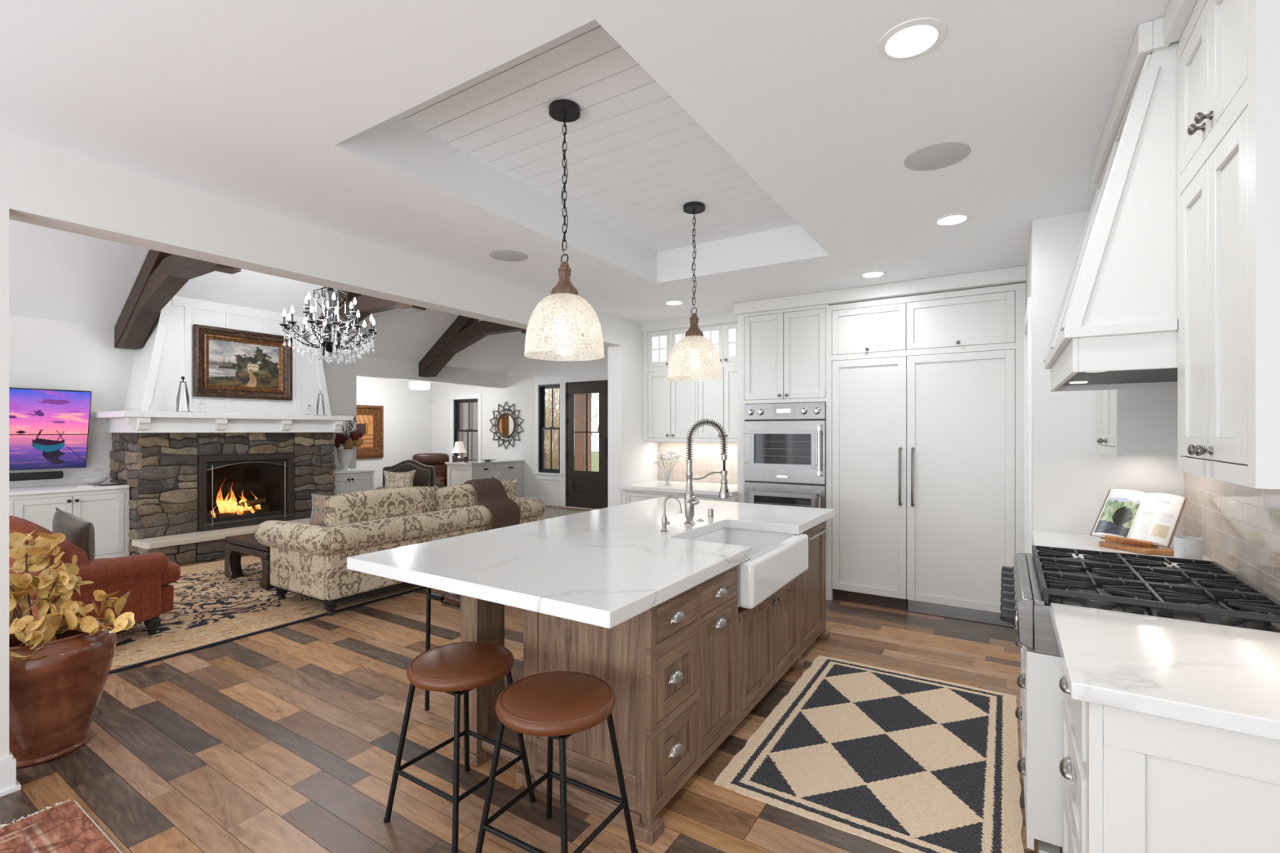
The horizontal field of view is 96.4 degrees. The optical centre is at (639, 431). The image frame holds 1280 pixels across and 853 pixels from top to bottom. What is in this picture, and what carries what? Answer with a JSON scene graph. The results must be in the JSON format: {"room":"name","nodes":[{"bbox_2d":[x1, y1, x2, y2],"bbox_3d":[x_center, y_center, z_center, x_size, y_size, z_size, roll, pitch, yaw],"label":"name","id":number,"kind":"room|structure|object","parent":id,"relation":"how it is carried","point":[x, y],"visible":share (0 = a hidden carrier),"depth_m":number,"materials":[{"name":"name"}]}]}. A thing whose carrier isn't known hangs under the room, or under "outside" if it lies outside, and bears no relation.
{"room":"kitchen","nodes":[
{"label":"kitchen","id":0,"kind":"room"},
{"bbox_2d":[0,206,8,758],"bbox_3d":[-2.935,0.285,2.018,0.120,2.430,0.950,0,0,33],"label":"wall pier","id":1,"kind":"object","parent":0,"point":[4,211],"visible":0.8,"depth_m":2.37,"materials":[{"name":"paint"}]},
{"bbox_2d":[0,751,21,797],"bbox_3d":[-2.925,1.425,2.030,0.175,0.150,0.980,0,0,33],"label":"baseboard","id":2,"kind":"object","parent":1,"relation":"attached to","point":[9,784],"visible":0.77,"depth_m":2.37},
{"bbox_2d":[8,315,506,488],"bbox_3d":[-6.096,0.125,7.322,0.150,2.750,11.800,0,0,33],"label":"wall","id":3,"kind":"structure","parent":0,"point":[44,353],"depth_m":6.73,"materials":[{"name":"paint"}]},
{"bbox_2d":[8,471,63,481],"bbox_3d":[-6.725,0.485,6.051,0.152,0.086,0.880,0,0,33],"label":"soundbar","id":4,"kind":"object","parent":3,"relation":"attached to","point":[52,474],"visible":0.84,"depth_m":6.21,"materials":[{"name":"plastic"}]},
{"bbox_2d":[8,387,91,470],"bbox_3d":[-6.674,-0.023,6.022,0.269,0.875,1.285,0,0,33],"label":"television","id":5,"kind":"object","parent":3,"relation":"attached to","point":[49,428],"visible":0.9,"depth_m":6.26,"materials":[{"name":"black"}]},
{"bbox_2d":[8,219,545,373],"bbox_3d":[-3.746,-2.229,5.920,5.620,1.959,11.960,0,0,33],"label":"vault","id":6,"kind":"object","parent":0,"point":[55,274],"visible":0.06,"depth_m":6.64,"materials":[{"name":"paint"}]},
{"bbox_2d":[114,248,241,350],"bbox_3d":[-4.004,-2.027,5.515,5.318,2.056,0.220,0,0,33],"label":"ceiling beam","id":7,"kind":"structure","parent":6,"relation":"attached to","point":[162,275],"depth_m":6.33,"materials":[{"name":"wood"}]},
{"bbox_2d":[278,286,377,364],"bbox_3d":[-3.341,-1.840,6.183,0.946,2.166,0.946,0,0,33],"label":"crystal chandelier","id":8,"kind":"object","parent":6,"relation":"hanging from","point":[330,343],"visible":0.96,"depth_m":6.12,"materials":[{"name":"glass"}]},
{"bbox_2d":[315,289,426,356],"bbox_3d":[-2.876,-2.027,7.286,5.318,2.056,0.220,0,0,33],"label":"roof truss","id":9,"kind":"object","parent":6,"relation":"attached to","point":[366,305],"visible":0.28,"depth_m":7.80,"materials":[{"name":"wood"}]},
{"bbox_2d":[418,315,539,377],"bbox_3d":[-1.736,-2.027,9.074,5.318,2.056,0.220,0,0,33],"label":"roof truss","id":10,"kind":"object","parent":6,"relation":"attached to","point":[464,331],"visible":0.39,"depth_m":9.89,"materials":[{"name":"wood"}]},
{"bbox_2d":[0,131,657,506],"bbox_3d":[-2.302,-0.970,3.067,0.180,4.940,9.300,0,0,33],"label":"wall","id":11,"kind":"structure","parent":0,"point":[41,184],"depth_m":3.30,"materials":[{"name":"paint"}]},
{"bbox_2d":[356,376,431,488],"bbox_3d":[-6.024,0.125,11.995,0.150,2.750,4.160,0,0,33],"label":"wall","id":12,"kind":"structure","parent":0,"point":[407,412],"depth_m":12.81,"materials":[{"name":"paint"}]},
{"bbox_2d":[356,404,383,458],"bbox_3d":[-5.907,0.005,11.957,0.083,1.120,1.180,0,0,33],"label":"painting","id":13,"kind":"object","parent":12,"relation":"attached to","point":[370,419],"visible":0.32,"depth_m":12.24,"materials":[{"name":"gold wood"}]},
{"bbox_2d":[431,333,608,506],"bbox_3d":[-1.672,-0.779,11.594,7.920,4.559,0.160,0,0,33],"label":"wall","id":14,"kind":"structure","parent":0,"point":[519,390],"depth_m":12.01,"materials":[{"name":"paint"}]},
{"bbox_2d":[453,398,477,461],"bbox_3d":[-3.893,-0.010,13.003,0.820,1.440,0.150,0,0,33],"label":"window","id":15,"kind":"structure","parent":14,"relation":"in","point":[465,411],"depth_m":13.02,"materials":[{"name":"black paint"}]},
{"bbox_2d":[449,393,481,462],"bbox_3d":[-3.946,-0.020,12.921,1.100,1.640,0.045,0,0,33],"label":"trim","id":16,"kind":"structure","parent":14,"relation":"attached to","point":[478,396],"depth_m":12.88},
{"bbox_2d":[489,401,523,449],"bbox_3d":[-2.860,-0.128,12.224,1.003,1.031,0.039,0,0,33],"label":"sunburst mirror","id":17,"kind":"object","parent":14,"relation":"attached to","point":[505,422],"visible":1,"depth_m":12.22,"materials":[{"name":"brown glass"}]},
{"bbox_2d":[523,494,559,506],"bbox_3d":[-2.017,1.415,11.705,0.980,0.170,0.024,0,0,33],"label":"baseboard","id":18,"kind":"structure","parent":14,"relation":"attached to","point":[552,501],"depth_m":11.59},
{"bbox_2d":[538,383,559,473],"bbox_3d":[-1.793,-0.055,11.665,0.580,1.790,0.150,0,0,33],"label":"window","id":19,"kind":"structure","parent":14,"relation":"in","point":[541,388],"depth_m":11.75,"materials":[{"name":"black paint"}]},
{"bbox_2d":[532,371,608,506],"bbox_3d":[-1.332,0.188,11.253,2.060,2.625,0.050,0,0,33],"label":"trim","id":20,"kind":"structure","parent":14,"relation":"attached to","point":[562,380],"depth_m":11.41,"materials":[{"name":"wood"}]},
{"bbox_2d":[565,380,608,509],"bbox_3d":[-1.002,0.265,11.112,1.070,2.470,0.214,0,0,33],"label":"door","id":21,"kind":"structure","parent":14,"relation":"in","point":[587,489],"depth_m":11.12,"materials":[{"name":"wood"}]},
{"bbox_2d":[0,505,1062,852],"bbox_3d":[-3.042,1.530,4.902,13.600,0.060,13.000,0,0,33],"label":"floor","id":22,"kind":"structure","parent":0,"point":[284,740],"depth_m":2.68,"materials":[{"name":"brown wood"}]},
{"bbox_2d":[0,799,121,852],"bbox_3d":[-2.361,1.495,1.431,0.919,0.009,1.576,0,0,33],"label":"rug","id":23,"kind":"object","parent":22,"relation":"on","point":[65,827],"visible":1,"depth_m":2.12,"materials":[{"name":"fabric"}]},
{"bbox_2d":[8,617,116,768],"bbox_3d":[-2.815,1.222,2.700,0.514,0.556,0.514,0,0,33],"label":"floor vase","id":24,"kind":"object","parent":22,"relation":"on","point":[54,698],"visible":0.7,"depth_m":2.59,"materials":[{"name":"ceramic"}]},
{"bbox_2d":[8,528,135,660],"bbox_3d":[-2.730,0.771,2.651,0.693,0.626,0.364,0,0,-1],"label":"plant","id":25,"kind":"object","parent":24,"relation":"in","point":[60,582],"visible":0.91,"depth_m":2.70,"materials":[{"name":"yellow plant"}]},
{"bbox_2d":[8,482,129,559],"bbox_3d":[-6.503,1.052,5.892,0.697,0.895,1.759,0,0,33],"label":"base cabinet","id":26,"kind":"object","parent":22,"relation":"on","point":[106,507],"visible":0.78,"depth_m":6.21,"materials":[{"name":"white paint"}]},
{"bbox_2d":[80,468,108,485],"bbox_3d":[-6.126,0.510,6.428,0.230,0.189,0.230,0,0,33],"label":"bowl","id":27,"kind":"object","parent":26,"relation":"on","point":[95,481],"visible":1,"depth_m":6.39,"materials":[{"name":"white ceramic"}]},
{"bbox_2d":[109,432,336,564],"bbox_3d":[-5.154,0.750,7.472,1.247,1.500,2.416,0,0,33],"label":"stone fireplace","id":28,"kind":"object","parent":22,"relation":"on","point":[160,469],"visible":0.59,"depth_m":6.71,"materials":[{"name":"stone"}]},
{"bbox_2d":[92,410,353,432],"bbox_3d":[-5.281,-0.103,7.497,1.034,0.237,2.570,0,0,33],"label":"mantel shelf","id":29,"kind":"object","parent":28,"relation":"on","point":[120,421],"visible":1,"depth_m":6.90,"materials":[{"name":"wood"}]},
{"bbox_2d":[171,376,192,412],"bbox_3d":[-5.355,-0.434,6.707,0.203,0.423,0.203,0,0,33],"label":"sculpture","id":30,"kind":"object","parent":29,"relation":"on","point":[182,377],"visible":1,"depth_m":6.70,"materials":[{"name":"grey metal"}]},
{"bbox_2d":[123,295,331,415],"bbox_3d":[-5.416,-0.929,7.704,0.583,1.413,2.225,0,0,33],"label":"chimney breast","id":31,"kind":"object","parent":29,"relation":"on","point":[166,356],"visible":0.68,"depth_m":7.04,"materials":[{"name":"paint"}]},
{"bbox_2d":[193,324,292,400],"bbox_3d":[-5.159,-0.873,7.502,0.064,0.885,1.140,0,0,33],"label":"landscape painting","id":32,"kind":"object","parent":31,"relation":"attached to","point":[241,365],"visible":1,"depth_m":7.46,"materials":[{"name":"brown wood"}]},
{"bbox_2d":[198,453,294,531],"bbox_3d":[-5.254,0.752,7.485,0.694,0.900,1.086,0,0,33],"label":"fireplace insert","id":33,"kind":"object","parent":28,"relation":"in","point":[233,479],"visible":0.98,"depth_m":7.59,"materials":[{"name":"brown metal"}]},
{"bbox_2d":[206,504,269,518],"bbox_3d":[-5.303,1.065,7.498,0.129,0.140,0.760,0,0,40],"label":"log","id":34,"kind":"object","parent":33,"relation":"in","point":[209,515],"visible":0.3,"depth_m":7.31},
{"bbox_2d":[236,497,266,507],"bbox_3d":[-5.189,0.963,7.530,0.470,0.162,0.089,0,0,-37],"label":"log","id":35,"kind":"object","parent":34,"relation":"on","point":[261,500],"visible":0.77,"depth_m":7.56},
{"bbox_2d":[215,508,266,517],"bbox_3d":[-5.199,1.089,7.474,0.099,0.102,0.583,0,0,28],"label":"log","id":36,"kind":"object","parent":33,"relation":"in","point":[262,510],"visible":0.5,"depth_m":7.46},
{"bbox_2d":[108,555,426,674],"bbox_3d":[-3.605,1.494,5.806,3.000,0.012,4.200,0,0,33],"label":"area rug","id":37,"kind":"object","parent":22,"relation":"on","point":[211,608],"visible":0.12,"depth_m":4.72,"materials":[{"name":"beige fabric"}]},
{"bbox_2d":[8,515,180,635],"bbox_3d":[-4.030,1.006,4.018,0.994,0.963,1.015,0,0,9],"label":"armchair","id":38,"kind":"object","parent":37,"relation":"on","point":[147,577],"visible":0.52,"depth_m":3.96,"materials":[{"name":"fabric"}]},
{"bbox_2d":[52,507,95,561],"bbox_3d":[-4.038,0.770,4.084,0.427,0.460,0.173,0,0,14],"label":"pillow","id":39,"kind":"object","parent":38,"relation":"on","point":[78,531],"visible":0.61,"depth_m":4.01,"materials":[{"name":"fabric"}]},
{"bbox_2d":[93,558,180,586],"bbox_3d":[-4.025,1.085,4.048,0.880,0.180,0.955,0,0,9],"label":"armchair arm","id":40,"kind":"object","parent":38,"relation":"on","point":[172,574],"depth_m":4.22},
{"bbox_2d":[224,533,275,588],"bbox_3d":[-3.444,1.284,6.320,0.904,0.408,1.640,0,0,33],"label":"coffee table","id":41,"kind":"object","parent":37,"relation":"on","point":[246,544],"visible":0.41,"depth_m":5.71,"materials":[{"name":"wood"}]},
{"bbox_2d":[254,480,545,615],"bbox_3d":[-2.251,1.006,5.910,1.144,0.964,2.670,0,0,33],"label":"sofa","id":42,"kind":"object","parent":37,"relation":"on","point":[307,560],"visible":0.77,"depth_m":4.95,"materials":[{"name":"fabric"}]},
{"bbox_2d":[309,493,331,526],"bbox_3d":[-2.804,0.750,5.201,0.409,0.374,0.170,0,0,-3],"label":"throw pillow","id":43,"kind":"object","parent":42,"relation":"on","point":[317,514],"visible":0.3,"depth_m":5.15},
{"bbox_2d":[325,487,434,527],"bbox_3d":[-2.360,0.745,5.286,0.240,0.430,1.090,0,0,33],"label":"cushion","id":44,"kind":"object","parent":42,"relation":"on","point":[355,507],"depth_m":5.12,"materials":[{"name":"fabric"}]},
{"bbox_2d":[435,481,511,511],"bbox_3d":[-1.779,0.770,6.196,0.240,0.420,1.040,0,0,33],"label":"cushion","id":45,"kind":"object","parent":42,"relation":"on","point":[461,495],"depth_m":5.89,"materials":[{"name":"fabric"}]},
{"bbox_2d":[463,477,519,529],"bbox_3d":[-1.689,0.812,6.253,0.690,0.586,0.450,0,0,33],"label":"knit throw","id":46,"kind":"object","parent":42,"relation":"on","point":[491,492],"visible":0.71,"depth_m":6.11,"materials":[{"name":"fabric"}]},
{"bbox_2d":[333,468,374,495],"bbox_3d":[-4.651,1.052,8.911,0.577,0.895,0.791,0,0,33],"label":"base cabinet","id":47,"kind":"object","parent":22,"relation":"on","point":[353,480],"visible":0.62,"depth_m":8.84,"materials":[{"name":"white paint"}]},
{"bbox_2d":[336,448,355,471],"bbox_3d":[-4.590,0.440,8.912,0.269,0.330,0.269,0,0,33],"label":"urn vase","id":48,"kind":"object","parent":47,"relation":"on","point":[344,456],"visible":0.98,"depth_m":8.84,"materials":[{"name":"ceramic"}]},
{"bbox_2d":[334,417,364,449],"bbox_3d":[-4.562,0.042,8.868,0.223,0.531,0.564,0,0,33],"label":"dried flowers","id":49,"kind":"object","parent":48,"relation":"in","point":[355,437],"visible":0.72,"depth_m":8.92,"materials":[{"name":"red plant"}]},
{"bbox_2d":[375,459,439,492],"bbox_3d":[-3.766,0.984,9.212,0.940,1.032,0.759,0,0,-11],"label":"velvet armchair","id":50,"kind":"object","parent":22,"relation":"on","point":[424,475],"visible":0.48,"depth_m":9.38,"materials":[{"name":"fabric"}]},
{"bbox_2d":[382,470,416,488],"bbox_3d":[-3.750,0.810,8.910,0.488,0.413,0.192,0,0,-13],"label":"patterned pillow","id":51,"kind":"object","parent":50,"relation":"on","point":[393,479],"visible":0.62,"depth_m":8.87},
{"bbox_2d":[412,453,449,487],"bbox_3d":[-4.411,0.975,12.024,1.187,1.008,1.261,0,0,-17],"label":"leather recliner","id":52,"kind":"object","parent":22,"relation":"on","point":[437,460],"visible":0.33,"depth_m":12.27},
{"bbox_2d":[424,587,460,711],"bbox_3d":[-0.886,1.078,3.149,0.470,0.846,0.412,0,0,33],"label":"stool","id":53,"kind":"object","parent":22,"relation":"on","point":[448,598],"visible":0.11,"depth_m":3.08,"materials":[{"name":"metal"}]},
{"bbox_2d":[383,641,535,852],"bbox_3d":[-0.705,1.193,2.263,0.414,0.617,0.414,0,0,33],"label":"counter stool","id":54,"kind":"object","parent":22,"relation":"on","point":[455,669],"visible":0.99,"depth_m":2.20,"materials":[{"name":"leather"}]},
{"bbox_2d":[444,459,524,497],"bbox_3d":[-3.112,1.051,11.584,0.782,0.898,1.395,0,0,33],"label":"base cabinet","id":55,"kind":"object","parent":22,"relation":"on","point":[458,473],"visible":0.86,"depth_m":11.18,"materials":[{"name":"white paint"}]},
{"bbox_2d":[451,440,466,462],"bbox_3d":[-3.546,0.383,11.223,0.315,0.439,0.316,0,0,33],"label":"table lamp","id":56,"kind":"object","parent":55,"relation":"on","point":[459,447],"visible":0.97,"depth_m":11.15,"materials":[{"name":"fabric"}]},
{"bbox_2d":[475,671,638,852],"bbox_3d":[-0.286,1.193,1.961,0.414,0.617,0.414,0,0,31],"label":"counter stool","id":57,"kind":"object","parent":22,"relation":"on","point":[557,705],"visible":1,"depth_m":1.90,"materials":[{"name":"leather"}]},
{"bbox_2d":[540,507,586,519],"bbox_3d":[-1.628,1.495,10.333,1.250,0.010,1.280,0,0,33],"label":"entry rug","id":58,"kind":"object","parent":22,"relation":"on","point":[549,513],"visible":0.26,"depth_m":10.45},
{"bbox_2d":[459,520,830,844],"bbox_3d":[0.278,1.069,3.398,1.068,0.863,2.510,0,0,33],"label":"base cabinet","id":59,"kind":"object","parent":22,"relation":"on","point":[682,673],"visible":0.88,"depth_m":2.39,"materials":[{"name":"brown wood"}]},
{"bbox_2d":[346,497,834,628],"bbox_3d":[0.050,0.608,3.457,1.490,0.056,2.885,0,0,33],"label":"countertop","id":60,"kind":"structure","parent":59,"relation":"on","point":[606,567],"depth_m":2.64,"materials":[{"name":"white stone"}]},
{"bbox_2d":[660,495,682,532],"bbox_3d":[0.181,0.474,3.291,0.136,0.211,0.044,0,0,33],"label":"tap","id":61,"kind":"object","parent":60,"relation":"on","point":[664,522],"visible":1,"depth_m":3.30,"materials":[{"name":"silver metal"}]},
{"bbox_2d":[684,418,729,524],"bbox_3d":[0.391,0.250,3.499,0.303,0.659,0.134,0,0,33],"label":"spring faucet","id":62,"kind":"object","parent":60,"relation":"on","point":[690,501],"visible":1,"depth_m":3.55,"materials":[{"name":"silver metal"}]},
{"bbox_2d":[691,528,808,608],"bbox_3d":[0.562,0.753,3.329,0.570,0.234,0.950,0,0,33],"label":"farmhouse sink","id":63,"kind":"object","parent":60,"relation":"in","point":[777,559],"visible":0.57,"depth_m":3.20,"materials":[{"name":"white ceramic"}]},
{"bbox_2d":[622,488,737,504],"bbox_3d":[0.557,1.061,6.167,1.303,0.878,0.760,0,0,33],"label":"base cabinet","id":64,"kind":"object","parent":22,"relation":"on","point":[628,496],"visible":0.18,"depth_m":5.98,"materials":[{"name":"white paint"}]},
{"bbox_2d":[619,480,737,496],"bbox_3d":[0.545,0.601,6.151,1.306,0.041,0.812,0,0,33],"label":"countertop","id":65,"kind":"structure","parent":64,"relation":"on","point":[677,486],"depth_m":5.98,"materials":[{"name":"white stone"}]},
{"bbox_2d":[662,469,673,485],"bbox_3d":[0.299,0.494,6.165,0.120,0.171,0.120,0,0,33],"label":"crystal vase","id":66,"kind":"object","parent":65,"relation":"on","point":[667,473],"visible":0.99,"depth_m":6.13,"materials":[{"name":"white"}]},
{"bbox_2d":[653,451,683,469],"bbox_3d":[0.292,0.387,6.164,0.349,0.348,0.187,0,0,33],"label":"bouquet","id":67,"kind":"object","parent":66,"relation":"in","point":[662,458],"visible":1,"depth_m":6.14,"materials":[{"name":"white plant"}]},
{"bbox_2d":[737,304,828,599],"bbox_3d":[1.491,0.175,5.612,0.865,2.650,0.732,0,0,33],"label":"tall cabinet","id":68,"kind":"object","parent":22,"relation":"on","point":[783,355],"visible":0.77,"depth_m":5.33,"materials":[{"name":"white paint"}]},
{"bbox_2d":[744,402,826,508],"bbox_3d":[1.474,0.400,5.534,0.764,1.320,0.682,0,0,33],"label":"double oven","id":69,"kind":"object","parent":68,"relation":"in","point":[785,443],"visible":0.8,"depth_m":5.29,"materials":[{"name":"silver metal"}]},
{"bbox_2d":[640,265,1026,333],"bbox_3d":[1.552,-1.185,5.565,3.636,0.109,0.744,0,0,33],"label":"crown molding","id":70,"kind":"structure","parent":68,"relation":"attached to","point":[1014,275],"depth_m":4.92,"materials":[{"name":"white paint"}]},
{"bbox_2d":[714,655,1024,852],"bbox_3d":[1.217,1.496,2.833,1.109,0.007,1.654,0,0,33],"label":"kitchen rug","id":71,"kind":"object","parent":22,"relation":"on","point":[903,762],"visible":0.99,"depth_m":2.58,"materials":[{"name":"fabric"}]},
{"bbox_2d":[828,282,1026,629],"bbox_3d":[2.468,0.190,4.981,1.460,2.620,0.745,0,0,33],"label":"tall cabinet","id":72,"kind":"object","parent":22,"relation":"on","point":[926,392],"visible":0.93,"depth_m":4.68,"materials":[{"name":"white paint"}]},
{"bbox_2d":[1000,545,1279,852],"bbox_3d":[1.857,1.019,2.184,0.816,0.962,0.904,0,0,33],"label":"range","id":73,"kind":"object","parent":22,"relation":"on","point":[1216,594],"visible":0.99,"depth_m":1.97,"materials":[{"name":"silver metal"}]},
{"bbox_2d":[1040,562,1279,632],"bbox_3d":[1.887,0.594,2.165,0.624,0.002,0.896,0,0,33],"label":"gas cooktop","id":74,"kind":"object","parent":73,"relation":"on","point":[1045,604],"depth_m":1.91,"materials":[{"name":"black metal"}]},
{"bbox_2d":[1058,662,1279,852],"bbox_3d":[1.477,1.060,1.463,0.658,0.879,0.695,0,0,33],"label":"base cabinet","id":75,"kind":"object","parent":22,"relation":"on","point":[1133,782],"visible":0.67,"depth_m":1.26,"materials":[{"name":"white paint"}]},
{"bbox_2d":[1050,603,1279,741],"bbox_3d":[1.478,0.600,1.452,0.674,0.040,0.733,0,0,33],"label":"countertop","id":76,"kind":"structure","parent":75,"relation":"on","point":[1211,675],"depth_m":1.41,"materials":[{"name":"white stone"}]},
{"bbox_3d":[2.365,1.060,2.862,0.664,0.879,0.768,0,0,33],"label":"base cabinet","id":77,"kind":"object","parent":22,"relation":"on","visible":0},
{"bbox_2d":[1031,530,1231,572],"bbox_3d":[2.372,0.600,2.854,0.674,0.040,0.774,0,0,33],"label":"countertop","id":78,"kind":"structure","parent":77,"relation":"on","point":[1049,539],"depth_m":2.95,"materials":[{"name":"white stone"}]},
{"bbox_2d":[1098,534,1173,555],"bbox_3d":[2.482,0.470,2.841,0.326,0.219,0.373,0,0,33],"label":"book stand","id":79,"kind":"object","parent":78,"relation":"on","point":[1111,541],"visible":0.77,"depth_m":2.76,"materials":[{"name":"brown wood"}]},
{"bbox_2d":[1089,488,1187,547],"bbox_3d":[2.479,0.424,2.851,0.355,0.251,0.241,0,0,45],"label":"open cookbook","id":80,"kind":"object","parent":79,"relation":"on","point":[1154,517],"visible":1,"depth_m":2.84,"materials":[{"name":"paper"}]},
{"bbox_2d":[1173,535,1203,559],"bbox_3d":[2.460,0.527,2.560,0.123,0.105,0.095,0,0,-15],"label":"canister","id":81,"kind":"object","parent":78,"relation":"on","point":[1184,547],"visible":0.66,"depth_m":2.53,"materials":[{"name":"ceramic"}]},
{"bbox_2d":[557,451,599,471],"bbox_3d":[1.356,1.800,28.185,52.000,0.100,31.000,0,0,33],"label":"lawn","id":82,"kind":"structure","parent":0,"point":[594,455],"depth_m":33.17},
{"bbox_2d":[544,406,598,469],"bbox_3d":[-2.341,0.484,15.361,2.527,2.547,2.602,0,0,16],"label":"shrub","id":83,"kind":"object","parent":82,"relation":"on","point":[555,449],"visible":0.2,"depth_m":15.14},
{"bbox_2d":[544,388,599,468],"bbox_3d":[-3.090,-0.337,18.675,4.073,4.190,4.159,0,0,10],"label":"tree","id":84,"kind":"object","parent":82,"relation":"on","point":[548,410],"visible":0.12,"depth_m":18.38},
{"bbox_2d":[0,0,1169,322],"bbox_3d":[-0.031,-1.290,1.739,5.120,0.100,9.500,0,0,33],"label":"ceiling","id":85,"kind":"structure","parent":0,"point":[263,104],"depth_m":2.19,"materials":[{"name":"paint"}]},
{"bbox_2d":[488,249,528,261],"bbox_3d":[-0.924,-1.238,4.039,0.268,0.004,0.268,0,0,33],"label":"ceiling speaker","id":86,"kind":"object","parent":85,"relation":"attached to","point":[500,255],"visible":1,"depth_m":4.03},
{"bbox_2d":[394,19,798,251],"bbox_3d":[0.003,-1.530,3.253,1.570,0.060,2.890,0,0,33],"label":"boards","id":87,"kind":"object","parent":85,"relation":"attached to","point":[635,156],"visible":0.54,"depth_m":2.99,"materials":[{"name":"paint"}]},
{"bbox_2d":[524,98,604,360],"bbox_3d":[-0.349,-0.924,2.653,0.368,1.152,0.368,0,0,33],"label":"pendant lamp","id":88,"kind":"object","parent":87,"relation":"hanging from","point":[562,110],"visible":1,"depth_m":2.63,"materials":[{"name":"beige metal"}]},
{"bbox_2d":[666,201,721,381],"bbox_3d":[0.359,-0.924,3.802,0.368,1.152,0.368,0,0,33],"label":"pendant lamp","id":89,"kind":"object","parent":87,"relation":"hanging from","point":[694,332],"visible":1,"depth_m":3.78,"materials":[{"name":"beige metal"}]},
{"bbox_2d":[859,270,886,277],"bbox_3d":[1.835,-1.236,4.511,0.196,0.007,0.196,0,0,33],"label":"recessed light","id":90,"kind":"object","parent":85,"relation":"in","point":[876,273],"visible":1,"depth_m":4.49,"materials":[{"name":"white"}]},
{"bbox_2d":[877,17,946,61],"bbox_3d":[0.858,-1.236,1.813,0.196,0.007,0.196,0,0,33],"label":"recessed light","id":91,"kind":"object","parent":85,"relation":"in","point":[913,38],"visible":1,"depth_m":1.80,"materials":[{"name":"white"}]},
{"bbox_2d":[903,142,970,170],"bbox_3d":[1.339,-1.238,2.586,0.268,0.004,0.268,0,0,33],"label":"ceiling speaker","id":92,"kind":"object","parent":85,"relation":"attached to","point":[940,155],"visible":1,"depth_m":2.57},
{"bbox_2d":[933,213,971,226],"bbox_3d":[1.823,-1.236,3.345,0.196,0.007,0.196,0,0,33],"label":"recessed light","id":93,"kind":"object","parent":85,"relation":"in","point":[953,219],"visible":1,"depth_m":3.33,"materials":[{"name":"white"}]},
{"bbox_2d":[359,116,817,271],"bbox_3d":[0.003,-1.420,3.253,1.570,0.160,2.890,0,0,33],"label":"ceiling","id":94,"kind":"structure","parent":0,"point":[394,133],"depth_m":3.69,"materials":[{"name":"paint"}]},
{"bbox_2d":[1026,210,1183,553],"bbox_3d":[3.134,0.130,3.914,0.806,2.740,1.830,0,0,33],"label":"wall","id":95,"kind":"structure","parent":0,"point":[1072,482],"depth_m":3.28,"materials":[{"name":"paint"}]},
{"bbox_2d":[1023,297,1031,554],"bbox_3d":[2.582,0.345,3.815,0.019,2.310,0.860,0,0,33],"label":"trim","id":96,"kind":"structure","parent":95,"relation":"attached to","point":[1028,317],"depth_m":3.46,"materials":[{"name":"wood"}]},
{"bbox_2d":[1097,387,1177,457],"bbox_3d":[2.506,-0.516,2.825,0.387,1.267,0.678,0,0,33],"label":"upper cabinet","id":97,"kind":"object","parent":95,"relation":"attached to","point":[1144,420],"visible":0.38,"depth_m":2.59,"materials":[{"name":"white paint"}]},
{"bbox_3d":[-5.094,-1.210,11.314,2.450,0.100,4.310,0,0,33],"label":"ceiling","id":98,"kind":"structure","parent":0,"visible":0},
{"bbox_2d":[408,381,430,390],"bbox_3d":[-4.443,-0.998,11.545,0.400,0.325,0.400,0,0,33],"label":"light","id":99,"kind":"object","parent":98,"relation":"attached to","point":[415,385],"visible":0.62,"depth_m":11.39,"materials":[{"name":"glass"}]},
{"bbox_3d":[2.396,0.130,5.529,5.100,2.740,0.100,0,0,33],"label":"wall","id":100,"kind":"structure","parent":0,"visible":0},
{"bbox_2d":[657,440,737,484],"bbox_3d":[0.768,0.340,6.499,1.309,0.479,0.012,0,0,33],"label":"backsplash","id":101,"kind":"structure","parent":100,"relation":"attached to","point":[707,456],"depth_m":6.53,"materials":[{"name":"tile"}]},
{"bbox_2d":[642,322,737,441],"bbox_3d":[0.664,-0.520,6.337,1.307,1.260,0.367,0,0,33],"label":"upper cabinet","id":102,"kind":"object","parent":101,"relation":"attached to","point":[670,407],"visible":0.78,"depth_m":6.30,"materials":[{"name":"white paint"}]},
{"bbox_3d":[-0.104,1.640,11.840,3.900,0.220,1.940,0,0,33],"label":"lawn","id":103,"kind":"structure","parent":0,"visible":0},
{"bbox_2d":[574,393,599,471],"bbox_3d":[-0.950,0.205,12.729,1.280,2.650,0.250,0,0,33],"label":"porch post","id":104,"kind":"object","parent":103,"relation":"on","point":[580,398],"visible":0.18,"depth_m":12.85,"materials":[{"name":"brown wood"}]},
{"bbox_3d":[1.669,0.130,0.994,0.138,2.740,4.670,0,0,33],"label":"wall","id":105,"kind":"structure","parent":0,"visible":0},
{"bbox_2d":[1043,0,1197,391],"bbox_3d":[1.939,-0.715,2.160,0.636,1.049,2.408,0,0,33],"label":"range hood","id":106,"kind":"object","parent":105,"relation":"attached to","point":[1116,326],"depth_m":1.77,"materials":[{"name":"white paint"}]},
{"bbox_2d":[1183,471,1279,599],"bbox_3d":[2.203,0.140,1.970,0.012,0.879,2.450,0,0,33],"label":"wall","id":107,"kind":"structure","parent":105,"relation":"attached to","point":[1238,526],"depth_m":2.31,"materials":[{"name":"tile"}]},
{"bbox_2d":[1177,0,1279,489],"bbox_3d":[1.568,-0.516,1.353,0.387,1.267,0.630,0,0,33],"label":"upper cabinet","id":108,"kind":"object","parent":107,"relation":"attached to","point":[1228,51],"visible":1,"depth_m":1.33,"materials":[{"name":"white paint"}]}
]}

